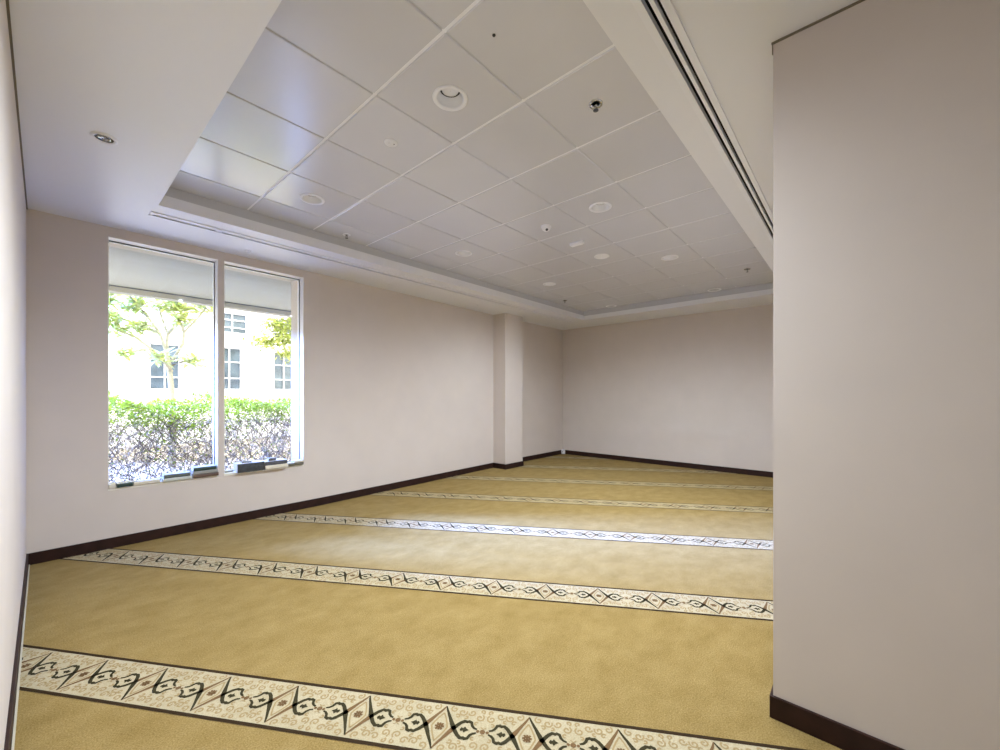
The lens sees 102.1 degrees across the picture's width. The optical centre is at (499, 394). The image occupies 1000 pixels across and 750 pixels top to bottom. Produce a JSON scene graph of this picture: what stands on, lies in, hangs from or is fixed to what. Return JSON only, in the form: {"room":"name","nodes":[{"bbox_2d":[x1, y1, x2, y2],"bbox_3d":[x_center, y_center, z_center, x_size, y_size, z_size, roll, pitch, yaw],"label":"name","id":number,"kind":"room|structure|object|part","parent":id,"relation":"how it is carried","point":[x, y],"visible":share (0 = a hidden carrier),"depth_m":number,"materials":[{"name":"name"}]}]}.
{"room":"house of worship","nodes":[
{"label":"house of worship","id":0,"kind":"room"},
{"bbox_2d":[0,0,25,749],"bbox_3d":[-1.284,-0.195,0.873,7.880,3.490,0.200,0,0,42],"label":"wall","id":1,"kind":"structure","parent":0,"point":[12,193],"depth_m":1.78,"materials":[{"name":"paint"}]},
{"bbox_2d":[4,554,28,749],"bbox_3d":[-1.067,1.353,0.822,7.488,0.095,0.012,0,0,42],"label":"baseboard","id":2,"kind":"structure","parent":1,"relation":"attached to","point":[10,719],"depth_m":1.94,"materials":[{"name":"brown wood"}]},
{"bbox_2d":[6,0,27,209],"bbox_3d":[-1.073,-1.522,0.825,7.500,0.010,0.008,0,0,42],"label":"trim","id":3,"kind":"structure","parent":1,"relation":"attached to","point":[7,1],"depth_m":2.00,"materials":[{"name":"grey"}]},
{"bbox_2d":[26,209,562,553],"bbox_3d":[-1.282,-0.195,6.525,0.380,3.490,8.257,0,0,42],"label":"wall","id":4,"kind":"structure","parent":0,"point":[398,387],"depth_m":5.04,"materials":[{"name":"paint"}]},
{"bbox_2d":[108,236,217,490],"bbox_3d":[-3.338,-0.281,4.037,0.157,2.313,0.845,0,0,42],"label":"window","id":5,"kind":"structure","parent":4,"relation":"attached to","point":[110,239],"depth_m":4.30,"materials":[{"name":"white"}]},
{"bbox_2d":[109,482,115,488],"bbox_3d":[-3.572,0.835,3.718,0.120,0.040,0.046,0,0,42],"label":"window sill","id":6,"kind":"structure","parent":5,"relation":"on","point":[111,484],"depth_m":3.69,"materials":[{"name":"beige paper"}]},
{"bbox_2d":[115,480,132,487],"bbox_3d":[-3.514,0.837,3.780,0.125,0.036,0.108,0,0,41],"label":"book","id":7,"kind":"object","parent":5,"relation":"on","point":[122,483],"visible":0.98,"depth_m":3.75,"materials":[{"name":"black paper"}]},
{"bbox_2d":[133,478,159,485],"bbox_3d":[-3.412,0.839,3.899,0.120,0.032,0.189,0,0,42],"label":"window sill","id":8,"kind":"structure","parent":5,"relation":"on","point":[151,480],"depth_m":3.87,"materials":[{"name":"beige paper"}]},
{"bbox_3d":[-3.338,0.865,4.037,0.157,0.020,0.843,0,0,42],"label":"sill","id":9,"kind":"part","parent":5,"relation":"part of","materials":[{"name":"white"}]},
{"bbox_2d":[160,475,191,481],"bbox_3d":[-3.258,0.840,4.069,0.135,0.030,0.230,0,0,42],"label":"book","id":10,"kind":"object","parent":5,"relation":"on","point":[184,477],"visible":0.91,"depth_m":4.02,"materials":[{"name":"grey paper"}]},
{"bbox_2d":[162,471,190,478],"bbox_3d":[-3.260,0.806,4.071,0.130,0.036,0.210,0,0,43],"label":"book","id":11,"kind":"object","parent":10,"relation":"on","point":[181,473],"visible":1,"depth_m":4.04,"materials":[{"name":"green paper"}]},
{"bbox_2d":[191,472,218,477],"bbox_3d":[-3.101,0.838,4.242,0.140,0.034,0.217,0,0,42],"label":"book","id":12,"kind":"object","parent":5,"relation":"on","point":[214,473],"visible":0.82,"depth_m":4.19,"materials":[{"name":"brown paper"}]},
{"bbox_2d":[190,469,217,474],"bbox_3d":[-3.104,0.803,4.242,0.135,0.034,0.213,0,0,42],"label":"book","id":13,"kind":"object","parent":12,"relation":"on","point":[212,470],"visible":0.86,"depth_m":4.19,"materials":[{"name":"grey paper"}]},
{"bbox_2d":[191,464,216,471],"bbox_3d":[-3.107,0.767,4.238,0.135,0.036,0.197,0,0,42],"label":"book","id":14,"kind":"object","parent":13,"relation":"on","point":[211,466],"visible":1,"depth_m":4.21,"materials":[{"name":"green paper"}]},
{"bbox_2d":[109,246,290,316],"bbox_3d":[-3.548,-1.657,5.824,2.080,0.567,14.000,0,0,42],"label":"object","id":15,"kind":"object","parent":4,"relation":"attached to","point":[131,273],"visible":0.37,"depth_m":5.32,"materials":[{"name":"grey fabric"}]},
{"bbox_2d":[28,463,492,564],"bbox_3d":[-1.981,1.353,5.506,0.072,0.095,5.806,0,0,40],"label":"baseboard","id":16,"kind":"structure","parent":4,"relation":"attached to","point":[98,545],"depth_m":4.29,"materials":[{"name":"brown wood"}]},
{"bbox_2d":[224,261,303,475],"bbox_3d":[-2.745,-0.281,4.705,0.157,2.313,0.834,0,0,42],"label":"window","id":17,"kind":"structure","parent":4,"relation":"attached to","point":[300,280],"depth_m":4.98,"materials":[{"name":"white"}]},
{"bbox_2d":[233,460,263,472],"bbox_3d":[-2.819,0.805,4.537,0.170,0.098,0.262,0,0,42],"label":"book","id":18,"kind":"object","parent":17,"relation":"on","point":[255,465],"visible":0.99,"depth_m":4.47,"materials":[{"name":"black paper"}]},
{"bbox_3d":[-2.745,0.865,4.705,0.157,0.020,0.832,0,0,42],"label":"sill","id":19,"kind":"part","parent":17,"relation":"part of","materials":[{"name":"white"}]},
{"bbox_2d":[264,463,287,469],"bbox_3d":[-2.643,0.832,4.731,0.175,0.045,0.243,0,0,42],"label":"book","id":20,"kind":"object","parent":17,"relation":"on","point":[268,467],"visible":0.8,"depth_m":4.66,"materials":[{"name":"beige paper"}]},
{"bbox_2d":[261,458,286,465],"bbox_3d":[-2.647,0.786,4.730,0.170,0.045,0.236,0,0,42],"label":"book","id":21,"kind":"object","parent":20,"relation":"on","point":[278,460],"visible":0.85,"depth_m":4.69,"materials":[{"name":"white paper"}]},
{"bbox_2d":[266,457,275,460],"bbox_3d":[-2.652,0.749,4.688,0.070,0.030,0.080,0,0,42],"label":"book","id":22,"kind":"object","parent":21,"relation":"on","point":[271,458],"visible":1,"depth_m":4.67,"materials":[{"name":"grey paper"}]},
{"bbox_2d":[287,462,296,465],"bbox_3d":[-2.527,0.838,4.881,0.120,0.034,0.095,0,0,42],"label":"book","id":23,"kind":"object","parent":17,"relation":"on","point":[289,463],"visible":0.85,"depth_m":4.85,"materials":[{"name":"beige paper"}]},
{"bbox_3d":[-2.468,0.837,4.947,0.120,0.034,0.078,0,0,42],"label":"book","id":24,"kind":"object","parent":17,"relation":"on","visible":0},
{"bbox_2d":[291,459,303,462],"bbox_3d":[-2.475,0.809,4.932,0.120,0.022,0.110,0,0,42],"label":"book","id":25,"kind":"object","parent":24,"relation":"on","point":[295,460],"visible":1,"depth_m":4.90,"materials":[{"name":"beige paper"}]},
{"bbox_2d":[493,313,522,463],"bbox_3d":[0.119,-0.270,7.886,0.412,3.340,0.521,0,0,42],"label":"wall pier","id":26,"kind":"object","parent":4,"relation":"attached to","point":[507,328],"visible":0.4,"depth_m":7.69,"materials":[{"name":"paint"}]},
{"bbox_2d":[493,461,523,469],"bbox_3d":[0.164,1.353,7.846,0.320,0.097,0.545,0,0,42],"label":"baseboard","id":27,"kind":"object","parent":26,"relation":"attached to","point":[521,463],"visible":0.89,"depth_m":7.69,"materials":[{"name":"brown wood"}]},
{"bbox_2d":[523,450,560,460],"bbox_3d":[0.834,1.353,8.841,0.012,0.095,1.833,0,0,42],"label":"baseboard","id":28,"kind":"structure","parent":4,"relation":"attached to","point":[532,457],"depth_m":8.93,"materials":[{"name":"brown wood"}]},
{"bbox_2d":[11,454,842,749],"bbox_3d":[1.598,1.471,3.969,8.080,0.158,8.657,0,0,42],"label":"floor","id":29,"kind":"structure","parent":0,"point":[561,601],"depth_m":2.41,"materials":[{"name":"yellow carpet"}]},
{"bbox_2d":[9,0,857,329],"bbox_3d":[1.598,-1.783,3.969,8.080,0.514,8.657,0,0,42],"label":"ceiling","id":30,"kind":"structure","parent":0,"point":[221,114],"depth_m":2.58,"materials":[{"name":"white"}]},
{"bbox_2d":[89,131,117,144],"bbox_3d":[-2.357,-1.523,2.406,0.124,0.009,0.124,0,0,42],"label":"recessed light","id":31,"kind":"object","parent":30,"relation":"in","point":[106,139],"visible":1,"depth_m":2.40,"materials":[{"name":"white paint"}]},
{"bbox_2d":[299,193,324,204],"bbox_3d":[-1.632,-1.722,3.513,0.202,0.060,0.202,0,0,42],"label":"recessed light","id":32,"kind":"object","parent":30,"relation":"in","point":[313,199],"visible":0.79,"depth_m":3.56,"materials":[{"name":"white paint"}]},
{"bbox_2d":[149,211,575,321],"bbox_3d":[-0.699,-1.554,5.929,0.115,0.068,6.764,0,0,42],"label":"ceiling vent","id":33,"kind":"object","parent":30,"relation":"in","point":[152,214],"visible":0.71,"depth_m":4.45,"materials":[{"name":"white metal"}]},
{"bbox_2d":[384,138,397,146],"bbox_3d":[-0.736,-1.694,2.726,0.088,0.012,0.088,0,0,42],"label":"ceiling sensor","id":34,"kind":"object","parent":30,"relation":"attached to","point":[389,142],"visible":1,"depth_m":2.71,"materials":[{"name":"white paint"}]},
{"bbox_2d":[432,85,467,110],"bbox_3d":[-0.286,-1.722,2.318,0.202,0.060,0.202,0,0,42],"label":"recessed light","id":35,"kind":"object","parent":30,"relation":"in","point":[446,97],"visible":0.9,"depth_m":2.35,"materials":[{"name":"white paint"}]},
{"bbox_2d":[455,250,471,256],"bbox_3d":[-0.437,-1.722,4.859,0.202,0.060,0.202,0,0,42],"label":"recessed light","id":36,"kind":"object","parent":30,"relation":"in","point":[463,253],"visible":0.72,"depth_m":4.91,"materials":[{"name":"white paint"}]},
{"bbox_2d":[541,224,550,231],"bbox_3d":[0.466,-1.671,4.080,0.104,0.058,0.104,0,0,42],"label":"sensor","id":37,"kind":"object","parent":30,"relation":"attached to","point":[545,227],"visible":1,"depth_m":4.05,"materials":[{"name":"white paint"}]},
{"bbox_2d":[543,282,555,285],"bbox_3d":[0.758,-1.722,6.206,0.202,0.060,0.202,0,0,42],"label":"recessed light","id":38,"kind":"object","parent":30,"relation":"in","point":[546,283],"visible":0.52,"depth_m":6.26,"materials":[{"name":"white paint"}]},
{"bbox_2d":[569,240,584,246],"bbox_3d":[0.858,-1.681,4.507,0.170,0.038,0.052,0,0,42],"label":"recessed light","id":39,"kind":"object","parent":30,"relation":"in","point":[581,242],"visible":1,"depth_m":4.48,"materials":[{"name":"white paint"}]},
{"bbox_2d":[589,99,602,112],"bbox_3d":[0.561,-1.680,2.364,0.080,0.039,0.080,0,0,42],"label":"sprinkler head","id":40,"kind":"object","parent":30,"relation":"attached to","point":[595,106],"visible":1,"depth_m":2.36},
{"bbox_2d":[589,202,611,212],"bbox_3d":[0.909,-1.722,3.665,0.202,0.060,0.202,0,0,42],"label":"recessed light","id":41,"kind":"object","parent":30,"relation":"in","point":[598,207],"visible":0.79,"depth_m":3.71,"materials":[{"name":"white paint"}]},
{"bbox_2d":[594,254,609,258],"bbox_3d":[1.249,-1.695,4.962,0.184,0.010,0.184,0,0,42],"label":"ceiling speaker","id":42,"kind":"object","parent":30,"relation":"attached to","point":[598,256],"visible":1,"depth_m":4.96,"materials":[{"name":"white paint"}]},
{"bbox_2d":[595,255,607,258],"bbox_3d":[1.249,-1.694,4.962,0.156,0.002,0.156,0,0,42],"label":"grille","id":43,"kind":"object","parent":42,"relation":"attached to","point":[596,256],"depth_m":4.96,"materials":[{"name":"white metal"}]},
{"bbox_2d":[661,255,678,260],"bbox_3d":[2.104,-1.722,5.011,0.202,0.060,0.202,0,0,42],"label":"recessed light","id":44,"kind":"object","parent":30,"relation":"in","point":[667,257],"visible":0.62,"depth_m":5.06,"materials":[{"name":"white paint"}]},
{"bbox_2d":[630,0,772,245],"bbox_3d":[2.186,-1.554,3.368,0.115,0.068,6.764,0,0,42],"label":"ceiling vent","id":45,"kind":"object","parent":30,"relation":"in","point":[660,18],"visible":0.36,"depth_m":2.05,"materials":[{"name":"white metal"}]},
{"bbox_2d":[563,304,772,471],"bbox_3d":[3.404,-0.195,8.020,5.402,3.490,0.200,0,0,42],"label":"wall","id":46,"kind":"structure","parent":0,"point":[697,388],"depth_m":7.88,"materials":[{"name":"paint"}]},
{"bbox_2d":[565,450,772,477],"bbox_3d":[3.367,1.353,7.910,4.887,0.095,0.012,0,0,42],"label":"baseboard","id":47,"kind":"structure","parent":46,"relation":"attached to","point":[588,454],"depth_m":7.84,"materials":[{"name":"brown wood"}]},
{"bbox_2d":[773,0,999,749],"bbox_3d":[4.198,-0.195,3.131,2.678,3.490,6.057,0,0,42],"label":"wall","id":48,"kind":"structure","parent":0,"point":[886,113],"depth_m":1.51,"materials":[{"name":"paint"}]},
{"bbox_2d":[771,0,864,54],"bbox_3d":[2.185,-1.502,0.867,2.684,0.050,0.010,0,0,42],"label":"trim","id":49,"kind":"structure","parent":48,"relation":"attached to","point":[858,1],"depth_m":1.65,"materials":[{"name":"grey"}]},
{"bbox_2d":[769,686,904,749],"bbox_3d":[4.189,1.353,3.131,2.692,0.095,6.069,0,0,42],"label":"baseboard","id":50,"kind":"structure","parent":48,"relation":"attached to","point":[842,736],"depth_m":1.63,"materials":[{"name":"brown wood"}]},
{"label":"outside","id":51,"kind":"structure","parent":0,"visible":0},
{"bbox_2d":[109,436,290,481],"bbox_3d":[-13.896,1.675,22.365,39.520,0.250,65.000,0,0,42],"label":"ground","id":52,"kind":"structure","parent":51,"point":[185,465],"depth_m":10.12,"materials":[{"name":"soil"}]},
{"bbox_2d":[109,293,212,466],"bbox_3d":[-7.129,-0.330,8.416,1.286,3.763,2.382,0,0,42],"label":"tree","id":53,"kind":"object","parent":52,"relation":"on","point":[135,303],"visible":0.79,"depth_m":8.29,"materials":[{"name":"green plant"}]},
{"bbox_2d":[109,295,290,447],"bbox_3d":[-9.599,-1.775,16.210,4.120,6.650,14.700,0,0,42],"label":"building","id":54,"kind":"structure","parent":52,"relation":"on","point":[250,373],"depth_m":13.12,"materials":[{"name":"white paint"}]},
{"bbox_3d":[-10.453,-0.860,12.582,0.020,1.420,0.740,0,0,42],"label":"pane","id":55,"kind":"part","parent":54,"relation":"part of","materials":[{"name":"glass"}]},
{"bbox_3d":[-9.314,-0.885,13.865,0.020,1.450,0.730,0,0,42],"label":"pane","id":56,"kind":"part","parent":54,"relation":"part of","materials":[{"name":"glass"}]},
{"bbox_3d":[-9.258,-2.450,13.928,0.020,0.700,0.900,0,0,42],"label":"pane","id":57,"kind":"part","parent":54,"relation":"part of","materials":[{"name":"glass"}]},
{"bbox_3d":[-8.149,-0.870,15.177,0.020,1.400,0.740,0,0,42],"label":"pane","id":58,"kind":"part","parent":54,"relation":"part of","materials":[{"name":"glass"}]},
{"bbox_2d":[109,358,290,481],"bbox_3d":[-4.204,0.440,5.407,1.564,1.921,5.522,0,0,42],"label":"hedge","id":59,"kind":"object","parent":52,"relation":"on","point":[126,405],"visible":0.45,"depth_m":5.29,"materials":[{"name":"green plant"}]},
{"bbox_2d":[241,315,290,363],"bbox_3d":[-6.456,-0.735,12.225,1.659,4.573,2.562,0,0,42],"label":"leafy tree","id":60,"kind":"object","parent":52,"relation":"on","point":[278,326],"visible":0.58,"depth_m":11.87,"materials":[{"name":"green plant"}]}
]}

